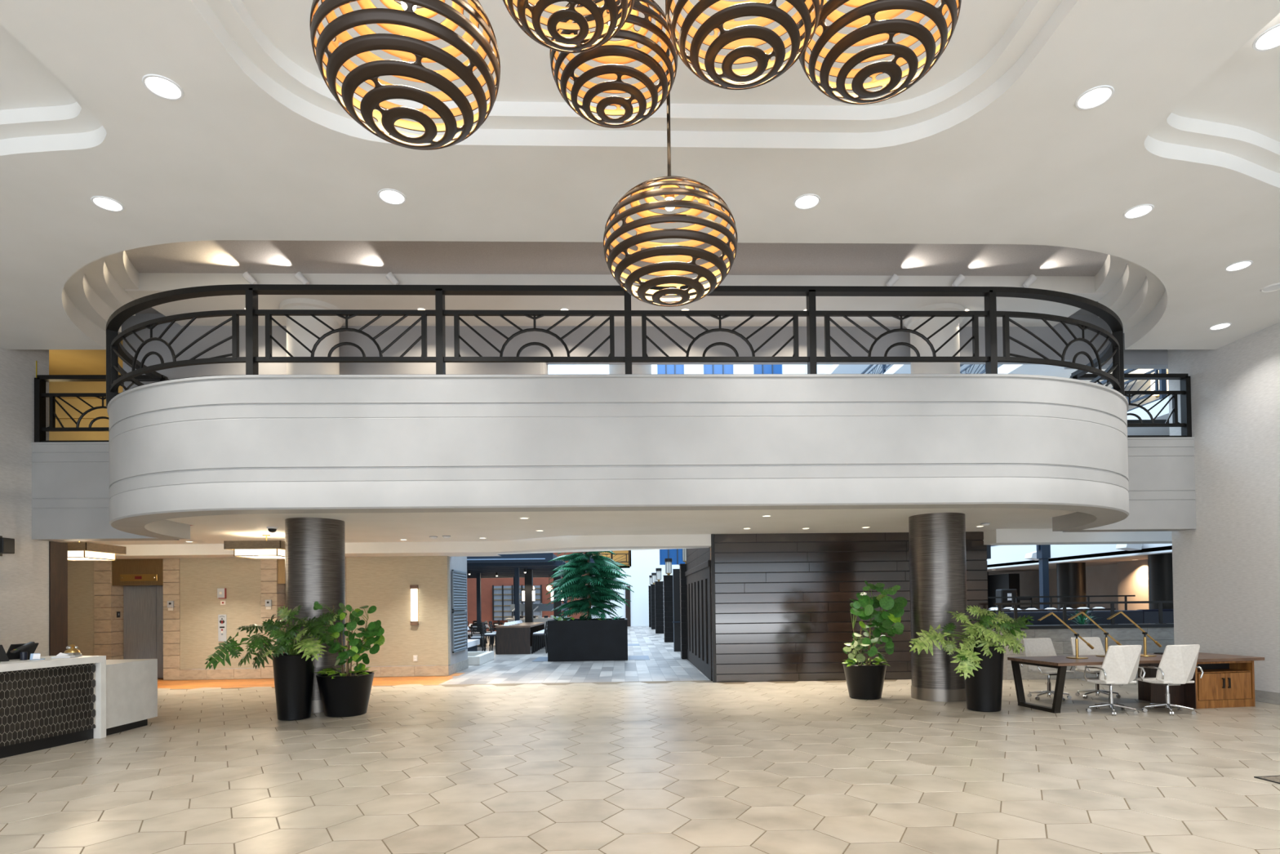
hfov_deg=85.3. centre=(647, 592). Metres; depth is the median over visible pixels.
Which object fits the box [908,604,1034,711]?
leaf plant
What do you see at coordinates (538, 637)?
counter stool
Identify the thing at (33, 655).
card holder
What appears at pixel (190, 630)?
wall
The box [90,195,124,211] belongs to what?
recessed light
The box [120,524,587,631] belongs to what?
wall
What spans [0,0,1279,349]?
ceiling
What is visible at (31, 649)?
tablet stand
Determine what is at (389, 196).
recessed light
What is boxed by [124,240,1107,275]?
ceiling
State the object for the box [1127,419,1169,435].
railing
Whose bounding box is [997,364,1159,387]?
trim
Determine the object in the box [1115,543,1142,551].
floodlight
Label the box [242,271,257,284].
head
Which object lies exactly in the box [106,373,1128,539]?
balcony
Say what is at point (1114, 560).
ceiling
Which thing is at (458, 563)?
wall pier
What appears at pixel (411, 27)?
globe pendant
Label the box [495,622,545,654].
table
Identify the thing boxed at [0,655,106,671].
countertop
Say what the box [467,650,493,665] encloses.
kerb
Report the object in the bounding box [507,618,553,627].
countertop
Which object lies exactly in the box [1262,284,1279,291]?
grille
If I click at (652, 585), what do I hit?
pylon
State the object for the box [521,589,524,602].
sconce
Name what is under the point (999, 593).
stand
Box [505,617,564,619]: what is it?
countertop
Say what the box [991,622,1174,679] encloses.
wall
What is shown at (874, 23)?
globe pendant
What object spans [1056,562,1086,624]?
column
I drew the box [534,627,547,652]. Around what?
counter stool
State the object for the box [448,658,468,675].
baseboard
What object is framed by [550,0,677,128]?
globe pendant
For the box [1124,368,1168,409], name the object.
wall
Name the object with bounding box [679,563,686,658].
pylon
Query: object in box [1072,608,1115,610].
table
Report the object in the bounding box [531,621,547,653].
counter stool
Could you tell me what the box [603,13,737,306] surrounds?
globe pendant
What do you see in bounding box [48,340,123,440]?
wall
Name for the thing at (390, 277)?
head
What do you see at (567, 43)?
globe pendant
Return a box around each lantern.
[648,575,653,584]
[651,572,656,583]
[655,568,661,581]
[664,558,671,574]
[682,548,686,563]
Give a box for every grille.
[451,569,467,653]
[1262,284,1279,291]
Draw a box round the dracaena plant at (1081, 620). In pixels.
[1069,608,1099,624]
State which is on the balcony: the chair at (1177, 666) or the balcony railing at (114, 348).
the balcony railing at (114, 348)
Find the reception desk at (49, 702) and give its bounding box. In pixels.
[0,655,106,758]
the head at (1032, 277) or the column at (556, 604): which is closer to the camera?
the head at (1032, 277)
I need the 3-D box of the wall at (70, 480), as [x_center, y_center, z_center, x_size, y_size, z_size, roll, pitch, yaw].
[-9.203,-1.711,11.816,2.150,1.620,0.410,-1,-1,-2]
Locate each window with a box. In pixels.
[492,584,542,620]
[657,364,684,564]
[703,364,733,373]
[753,364,782,373]
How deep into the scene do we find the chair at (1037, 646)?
11.86 m
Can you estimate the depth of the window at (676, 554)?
50.34 m
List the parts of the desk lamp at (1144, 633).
arm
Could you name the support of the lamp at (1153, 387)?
attached to the wall at (1137, 385)
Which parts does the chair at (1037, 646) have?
leg, backrest, leg, under plate, seat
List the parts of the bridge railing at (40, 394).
post, rail, rail, rail, handrail, post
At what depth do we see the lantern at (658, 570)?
38.05 m
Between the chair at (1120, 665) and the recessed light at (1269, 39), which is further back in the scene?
the chair at (1120, 665)
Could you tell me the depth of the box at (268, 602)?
16.53 m
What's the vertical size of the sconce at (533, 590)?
0.540 m
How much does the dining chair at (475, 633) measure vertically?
0.913 m
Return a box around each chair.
[470,625,486,649]
[471,624,484,647]
[472,620,476,634]
[473,622,487,643]
[493,622,502,643]
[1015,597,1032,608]
[1020,637,1074,701]
[1070,636,1120,698]
[1080,644,1145,715]
[1136,644,1204,715]
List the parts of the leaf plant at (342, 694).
pot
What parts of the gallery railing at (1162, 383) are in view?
handrail, rail, rail, rail, post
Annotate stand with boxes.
[0,644,8,661]
[6,642,39,659]
[995,588,1017,623]
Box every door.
[111,558,167,678]
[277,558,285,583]
[685,566,712,680]
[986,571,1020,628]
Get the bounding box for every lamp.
[1037,612,1093,658]
[1067,611,1121,656]
[1106,610,1161,656]
[1151,372,1168,397]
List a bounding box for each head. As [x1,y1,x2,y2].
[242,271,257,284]
[294,271,308,284]
[385,271,399,284]
[886,273,899,286]
[951,274,964,286]
[1022,274,1036,288]
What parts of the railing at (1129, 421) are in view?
handrail, rail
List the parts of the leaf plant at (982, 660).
pot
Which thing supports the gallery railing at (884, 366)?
on the trim at (895, 368)
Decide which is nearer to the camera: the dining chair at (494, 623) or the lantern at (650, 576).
the dining chair at (494, 623)
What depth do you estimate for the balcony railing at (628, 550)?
50.08 m
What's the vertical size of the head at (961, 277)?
0.201 m
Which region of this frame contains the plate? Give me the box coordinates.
[220,600,226,604]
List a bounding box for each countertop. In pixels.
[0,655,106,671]
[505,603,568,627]
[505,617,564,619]
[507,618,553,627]
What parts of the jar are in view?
lid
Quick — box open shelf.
[1197,662,1229,669]
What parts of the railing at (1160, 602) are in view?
post, post, post, handrail, post, post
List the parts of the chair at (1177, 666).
armrest, leg, seat, under plate, backrest, leg, armrest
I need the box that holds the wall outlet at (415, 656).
[413,654,417,661]
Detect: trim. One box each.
[48,541,67,655]
[55,396,108,418]
[111,533,711,559]
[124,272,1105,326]
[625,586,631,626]
[627,643,639,645]
[825,364,893,373]
[884,364,1002,373]
[982,517,1172,545]
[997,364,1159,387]
[1127,395,1169,435]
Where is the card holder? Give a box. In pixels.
[29,653,44,659]
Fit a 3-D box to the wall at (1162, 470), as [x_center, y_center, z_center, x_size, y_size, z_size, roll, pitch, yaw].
[8.586,-1.924,12.421,2.150,1.620,0.410,-1,-1,-2]
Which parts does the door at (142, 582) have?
indicator plate, transom panel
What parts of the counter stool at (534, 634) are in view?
leg, leg, leg, leg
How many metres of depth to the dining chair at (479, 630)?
27.69 m
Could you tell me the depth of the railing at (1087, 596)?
18.97 m
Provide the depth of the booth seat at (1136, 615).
16.20 m
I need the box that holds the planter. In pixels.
[545,551,634,661]
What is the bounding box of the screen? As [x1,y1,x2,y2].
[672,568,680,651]
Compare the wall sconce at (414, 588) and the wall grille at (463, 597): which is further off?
the wall grille at (463, 597)
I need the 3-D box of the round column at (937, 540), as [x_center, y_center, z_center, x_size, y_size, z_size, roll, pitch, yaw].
[5.000,0.240,11.954,0.924,3.130,0.924,-1,-1,-2]
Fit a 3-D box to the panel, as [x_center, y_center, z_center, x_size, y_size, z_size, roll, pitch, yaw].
[-10.128,0.836,16.542,0.190,0.640,0.030,-1,-1,-2]
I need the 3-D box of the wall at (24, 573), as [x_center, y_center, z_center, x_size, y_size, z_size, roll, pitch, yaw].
[-10.123,-1.734,2.810,0.300,7.200,18.250,-1,-1,-2]
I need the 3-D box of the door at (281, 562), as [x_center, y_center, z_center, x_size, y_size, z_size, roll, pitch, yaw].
[-8.259,0.586,16.820,1.180,2.900,0.447,-1,-1,-2]
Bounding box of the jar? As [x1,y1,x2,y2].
[63,644,82,656]
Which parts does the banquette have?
seat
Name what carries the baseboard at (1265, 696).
attached to the wall at (1226, 569)
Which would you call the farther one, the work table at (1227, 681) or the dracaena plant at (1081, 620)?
the dracaena plant at (1081, 620)
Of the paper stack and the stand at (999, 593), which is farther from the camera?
the stand at (999, 593)
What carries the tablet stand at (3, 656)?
on the reception desk at (49, 702)
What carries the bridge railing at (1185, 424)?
on the wall at (1162, 470)
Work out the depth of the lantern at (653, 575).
43.94 m
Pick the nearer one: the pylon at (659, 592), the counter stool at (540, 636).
the counter stool at (540, 636)
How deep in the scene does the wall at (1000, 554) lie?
21.58 m
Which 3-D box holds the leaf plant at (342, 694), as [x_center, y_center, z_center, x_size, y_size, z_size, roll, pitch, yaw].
[-4.658,1.019,10.938,1.085,1.782,0.946,-1,-1,-2]
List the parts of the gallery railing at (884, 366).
handrail, post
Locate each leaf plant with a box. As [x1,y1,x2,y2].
[204,604,337,720]
[313,601,384,717]
[842,580,907,699]
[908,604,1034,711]
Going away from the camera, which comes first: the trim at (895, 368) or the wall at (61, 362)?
the wall at (61, 362)
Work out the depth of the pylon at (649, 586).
47.81 m
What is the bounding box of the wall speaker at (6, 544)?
[0,535,14,555]
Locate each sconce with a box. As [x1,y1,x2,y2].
[409,584,418,625]
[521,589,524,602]
[532,589,535,601]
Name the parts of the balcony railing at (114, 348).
post, rail, handrail, rail, handrail, rail, rail, post, handrail, rail, rail, post, handrail, rail, rail, rail, post, rail, rail, handrail, post, rail, handrail, rail, post, handrail, rail, rail, handrail, rail, post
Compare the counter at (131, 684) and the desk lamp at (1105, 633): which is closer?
the counter at (131, 684)
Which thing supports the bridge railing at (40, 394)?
on the wall at (70, 480)
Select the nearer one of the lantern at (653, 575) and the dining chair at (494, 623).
the dining chair at (494, 623)
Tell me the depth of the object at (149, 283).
11.44 m
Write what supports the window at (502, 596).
in the wall at (486, 584)
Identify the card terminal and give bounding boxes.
[9,641,35,660]
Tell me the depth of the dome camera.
12.37 m
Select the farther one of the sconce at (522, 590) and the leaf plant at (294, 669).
the sconce at (522, 590)
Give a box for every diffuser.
[67,551,115,559]
[235,548,284,558]
[410,588,417,621]
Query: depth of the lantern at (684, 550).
20.92 m
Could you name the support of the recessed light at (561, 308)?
attached to the wall at (1133, 358)
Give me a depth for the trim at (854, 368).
44.33 m
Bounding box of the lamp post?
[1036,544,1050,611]
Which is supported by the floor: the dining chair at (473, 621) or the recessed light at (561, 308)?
the dining chair at (473, 621)
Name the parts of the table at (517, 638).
panel, panel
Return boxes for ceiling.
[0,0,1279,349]
[55,507,1075,544]
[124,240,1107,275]
[986,545,1172,573]
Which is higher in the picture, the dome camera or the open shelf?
the dome camera
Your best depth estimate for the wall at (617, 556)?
51.60 m
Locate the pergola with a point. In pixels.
(548, 587)
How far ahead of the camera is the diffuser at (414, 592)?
16.61 m
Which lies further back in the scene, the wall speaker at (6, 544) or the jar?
the wall speaker at (6, 544)
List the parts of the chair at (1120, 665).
armrest, leg, seat, under plate, backrest, leg, armrest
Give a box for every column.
[279,297,345,374]
[284,517,346,712]
[524,568,533,622]
[553,569,561,618]
[608,364,651,373]
[903,302,965,373]
[908,512,967,702]
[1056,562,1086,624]
[1147,552,1173,608]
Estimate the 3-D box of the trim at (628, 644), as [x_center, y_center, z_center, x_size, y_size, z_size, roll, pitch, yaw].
[-0.580,2.098,28.119,0.500,0.005,1.300,-1,-1,-2]
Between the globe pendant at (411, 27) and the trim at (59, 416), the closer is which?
the globe pendant at (411, 27)
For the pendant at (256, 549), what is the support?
hanging from the ceiling at (460, 526)
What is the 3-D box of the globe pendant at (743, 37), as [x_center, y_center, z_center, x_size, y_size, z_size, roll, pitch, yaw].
[0.483,-3.578,3.547,0.800,1.806,0.800,0,-1,-18]
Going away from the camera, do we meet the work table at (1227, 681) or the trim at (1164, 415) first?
the work table at (1227, 681)
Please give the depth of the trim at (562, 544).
15.49 m
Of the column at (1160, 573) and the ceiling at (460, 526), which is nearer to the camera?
the ceiling at (460, 526)
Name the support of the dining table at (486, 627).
on the floor
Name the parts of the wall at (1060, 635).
panel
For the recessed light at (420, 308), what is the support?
attached to the wall at (1133, 358)
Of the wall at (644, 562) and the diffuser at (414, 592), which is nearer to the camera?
the diffuser at (414, 592)
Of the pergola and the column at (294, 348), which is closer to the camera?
the column at (294, 348)
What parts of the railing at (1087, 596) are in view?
post, handrail, post, post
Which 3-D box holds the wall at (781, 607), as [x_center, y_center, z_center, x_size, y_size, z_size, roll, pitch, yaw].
[4.319,0.288,14.869,5.925,3.130,0.265,-1,-1,-2]
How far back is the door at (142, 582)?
16.84 m
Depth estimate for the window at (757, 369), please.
50.77 m
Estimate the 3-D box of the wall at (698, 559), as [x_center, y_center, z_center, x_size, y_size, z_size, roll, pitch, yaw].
[1.354,-0.370,17.743,0.280,4.600,6.040,-1,-1,-2]
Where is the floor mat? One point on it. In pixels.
(1276, 779)
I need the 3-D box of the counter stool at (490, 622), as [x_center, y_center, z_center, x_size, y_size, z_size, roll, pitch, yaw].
[-5.493,1.577,25.409,0.547,1.092,0.475,-1,-1,-2]
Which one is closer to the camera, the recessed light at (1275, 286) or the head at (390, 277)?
the recessed light at (1275, 286)
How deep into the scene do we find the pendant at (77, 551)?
13.43 m
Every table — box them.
[469,626,489,646]
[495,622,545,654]
[987,608,1022,612]
[987,609,1010,626]
[1007,652,1264,713]
[1010,608,1048,611]
[1044,608,1083,611]
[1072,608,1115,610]
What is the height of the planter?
3.735 m
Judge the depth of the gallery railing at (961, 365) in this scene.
27.11 m
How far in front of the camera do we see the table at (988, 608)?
19.71 m
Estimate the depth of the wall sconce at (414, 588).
16.61 m
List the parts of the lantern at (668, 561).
glass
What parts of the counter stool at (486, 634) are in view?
leg, leg, leg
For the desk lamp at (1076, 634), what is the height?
0.718 m
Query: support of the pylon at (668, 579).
on the floor
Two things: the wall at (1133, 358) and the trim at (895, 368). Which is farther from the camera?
the trim at (895, 368)
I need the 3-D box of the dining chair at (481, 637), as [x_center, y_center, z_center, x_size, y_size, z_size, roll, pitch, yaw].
[-6.373,1.687,26.078,0.547,0.913,0.475,-1,-1,-2]
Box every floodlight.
[1024,551,1039,560]
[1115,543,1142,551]
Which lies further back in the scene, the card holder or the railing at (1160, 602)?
the railing at (1160, 602)
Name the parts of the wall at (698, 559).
door molding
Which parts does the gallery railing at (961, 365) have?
rail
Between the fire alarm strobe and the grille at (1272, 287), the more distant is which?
the fire alarm strobe
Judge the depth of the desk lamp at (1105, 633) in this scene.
11.07 m
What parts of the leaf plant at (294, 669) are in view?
pot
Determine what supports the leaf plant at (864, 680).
on the floor
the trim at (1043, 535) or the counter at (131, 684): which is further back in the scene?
the trim at (1043, 535)
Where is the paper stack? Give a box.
[50,652,75,657]
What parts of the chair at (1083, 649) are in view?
leg, seat, backrest, leg, leg, leg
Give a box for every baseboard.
[179,665,448,679]
[1254,689,1279,704]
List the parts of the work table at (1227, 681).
leg, rail, foot rail, leg, modesty panel, panel, credenza door, door pull, door pull, credenza door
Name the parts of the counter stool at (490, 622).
leg, leg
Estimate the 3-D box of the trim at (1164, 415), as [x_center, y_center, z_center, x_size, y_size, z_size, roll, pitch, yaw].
[15.633,-4.497,33.114,6.400,0.420,35.000,-1,-1,-2]
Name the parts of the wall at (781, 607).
corner post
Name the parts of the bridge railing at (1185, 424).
handrail, rail, rail, rail, post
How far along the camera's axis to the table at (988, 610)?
17.25 m
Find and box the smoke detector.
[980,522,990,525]
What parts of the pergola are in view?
post, post, post, pergola canopy, globe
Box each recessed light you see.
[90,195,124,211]
[142,74,183,100]
[377,188,406,204]
[416,306,426,310]
[560,307,569,310]
[793,193,820,209]
[1075,84,1114,110]
[1123,204,1154,218]
[1208,322,1231,329]
[1224,260,1253,271]
[1252,23,1279,51]
[1259,282,1279,292]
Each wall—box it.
[0,346,48,656]
[31,441,178,541]
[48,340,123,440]
[67,555,450,679]
[118,298,1168,391]
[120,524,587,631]
[547,364,832,626]
[592,550,631,568]
[684,546,715,680]
[711,531,988,682]
[986,543,1172,569]
[988,559,1148,611]
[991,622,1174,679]
[1062,436,1195,532]
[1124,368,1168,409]
[1167,322,1279,693]
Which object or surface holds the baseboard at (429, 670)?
attached to the wall at (190, 630)
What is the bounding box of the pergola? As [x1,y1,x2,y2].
[466,552,596,630]
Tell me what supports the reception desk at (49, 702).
on the floor
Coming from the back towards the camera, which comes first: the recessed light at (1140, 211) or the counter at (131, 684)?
the counter at (131, 684)
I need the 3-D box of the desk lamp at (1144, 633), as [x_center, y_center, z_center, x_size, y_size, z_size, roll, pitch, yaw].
[7.749,0.647,11.066,0.924,0.718,0.300,-1,-1,-5]
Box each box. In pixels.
[167,600,173,610]
[265,599,271,608]
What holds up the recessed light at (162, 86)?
in the ceiling at (225, 159)
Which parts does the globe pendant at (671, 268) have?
stem, lamp shade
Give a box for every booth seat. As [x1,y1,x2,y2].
[1001,610,1082,625]
[1086,609,1144,624]
[1137,608,1173,623]
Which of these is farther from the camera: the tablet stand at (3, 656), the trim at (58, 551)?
the trim at (58, 551)
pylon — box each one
[648,585,651,626]
[650,583,655,629]
[654,581,663,633]
[662,574,673,642]
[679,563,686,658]
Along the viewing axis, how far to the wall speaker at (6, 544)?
10.92 m
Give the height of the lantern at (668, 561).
0.730 m
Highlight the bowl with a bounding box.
[64,652,82,656]
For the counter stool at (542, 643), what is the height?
1.092 m
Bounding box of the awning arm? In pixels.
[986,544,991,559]
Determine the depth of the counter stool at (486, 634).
23.86 m
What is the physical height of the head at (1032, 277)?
0.201 m
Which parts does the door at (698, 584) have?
rail, rail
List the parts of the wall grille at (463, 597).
grille frame, grille frame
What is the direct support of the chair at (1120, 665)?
on the floor
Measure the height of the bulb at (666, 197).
0.118 m
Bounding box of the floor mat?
[1253,774,1279,783]
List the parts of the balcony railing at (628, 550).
rail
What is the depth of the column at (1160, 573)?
18.77 m
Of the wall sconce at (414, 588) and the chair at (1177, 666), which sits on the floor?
the chair at (1177, 666)
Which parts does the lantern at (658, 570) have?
glass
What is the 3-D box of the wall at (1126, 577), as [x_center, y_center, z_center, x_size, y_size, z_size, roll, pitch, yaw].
[15.878,0.497,32.051,6.100,2.900,37.000,-1,-1,-2]
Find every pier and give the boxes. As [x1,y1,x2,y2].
[448,556,467,665]
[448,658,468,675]
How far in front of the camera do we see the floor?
6.95 m
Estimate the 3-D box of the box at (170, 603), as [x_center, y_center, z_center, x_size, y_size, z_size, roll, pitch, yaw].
[-11.313,0.304,16.471,0.140,0.230,0.048,-1,-1,-2]
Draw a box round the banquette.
[467,639,479,651]
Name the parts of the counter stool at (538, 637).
leg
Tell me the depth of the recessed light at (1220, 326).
10.78 m
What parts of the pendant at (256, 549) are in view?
frame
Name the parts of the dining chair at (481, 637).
leg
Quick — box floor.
[0,626,1279,853]
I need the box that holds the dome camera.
[266,526,277,532]
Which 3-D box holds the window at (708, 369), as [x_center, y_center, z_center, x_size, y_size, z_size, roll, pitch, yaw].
[5.182,-12.867,50.602,2.200,21.600,0.180,-1,-1,-2]
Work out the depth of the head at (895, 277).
11.08 m
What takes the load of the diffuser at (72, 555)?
attached to the pendant at (77, 551)
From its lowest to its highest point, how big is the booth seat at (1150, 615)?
1.380 m
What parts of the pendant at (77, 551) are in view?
frame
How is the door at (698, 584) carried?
in the wall at (698, 559)
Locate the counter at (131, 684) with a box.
[106,658,157,735]
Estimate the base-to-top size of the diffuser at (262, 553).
0.125 m
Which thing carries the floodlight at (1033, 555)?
attached to the wall at (1000, 554)
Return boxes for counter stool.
[480,622,496,653]
[488,621,496,651]
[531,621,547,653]
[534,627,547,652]
[537,631,544,650]
[539,630,544,649]
[541,629,544,648]
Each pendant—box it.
[62,541,126,560]
[223,533,284,559]
[310,0,500,150]
[502,0,635,53]
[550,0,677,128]
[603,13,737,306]
[665,0,823,89]
[797,0,961,104]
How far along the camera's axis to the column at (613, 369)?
12.83 m
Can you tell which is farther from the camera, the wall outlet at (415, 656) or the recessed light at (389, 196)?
the wall outlet at (415, 656)
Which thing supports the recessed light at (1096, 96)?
in the ceiling at (225, 159)
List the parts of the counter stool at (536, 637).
leg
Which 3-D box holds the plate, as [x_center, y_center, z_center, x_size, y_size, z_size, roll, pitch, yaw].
[-10.116,0.235,16.554,0.120,0.100,0.024,-1,-1,-2]
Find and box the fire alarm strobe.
[217,587,226,598]
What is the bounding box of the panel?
[217,614,226,641]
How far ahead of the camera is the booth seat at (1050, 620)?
15.94 m
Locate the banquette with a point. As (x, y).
(473, 644)
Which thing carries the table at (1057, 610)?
on the floor
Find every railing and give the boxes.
[34,374,168,442]
[106,284,1124,407]
[594,550,630,564]
[861,364,891,373]
[960,364,1003,373]
[987,595,1135,611]
[993,600,1173,625]
[1070,373,1191,437]
[1097,368,1167,411]
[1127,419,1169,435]
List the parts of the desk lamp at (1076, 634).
arm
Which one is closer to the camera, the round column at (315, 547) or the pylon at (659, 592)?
the round column at (315, 547)
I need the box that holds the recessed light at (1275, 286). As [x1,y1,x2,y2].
[1259,282,1279,292]
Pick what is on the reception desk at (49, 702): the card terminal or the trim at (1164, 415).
the card terminal
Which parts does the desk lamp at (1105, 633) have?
arm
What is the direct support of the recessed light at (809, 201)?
in the ceiling at (225, 159)
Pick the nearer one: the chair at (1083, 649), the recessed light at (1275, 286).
the recessed light at (1275, 286)
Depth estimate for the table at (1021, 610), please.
17.39 m
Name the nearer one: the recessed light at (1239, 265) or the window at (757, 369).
the recessed light at (1239, 265)
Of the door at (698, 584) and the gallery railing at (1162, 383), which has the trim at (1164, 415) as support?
the gallery railing at (1162, 383)
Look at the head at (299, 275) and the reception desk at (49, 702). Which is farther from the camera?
the head at (299, 275)
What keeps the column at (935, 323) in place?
on the floor
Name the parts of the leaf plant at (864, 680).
pot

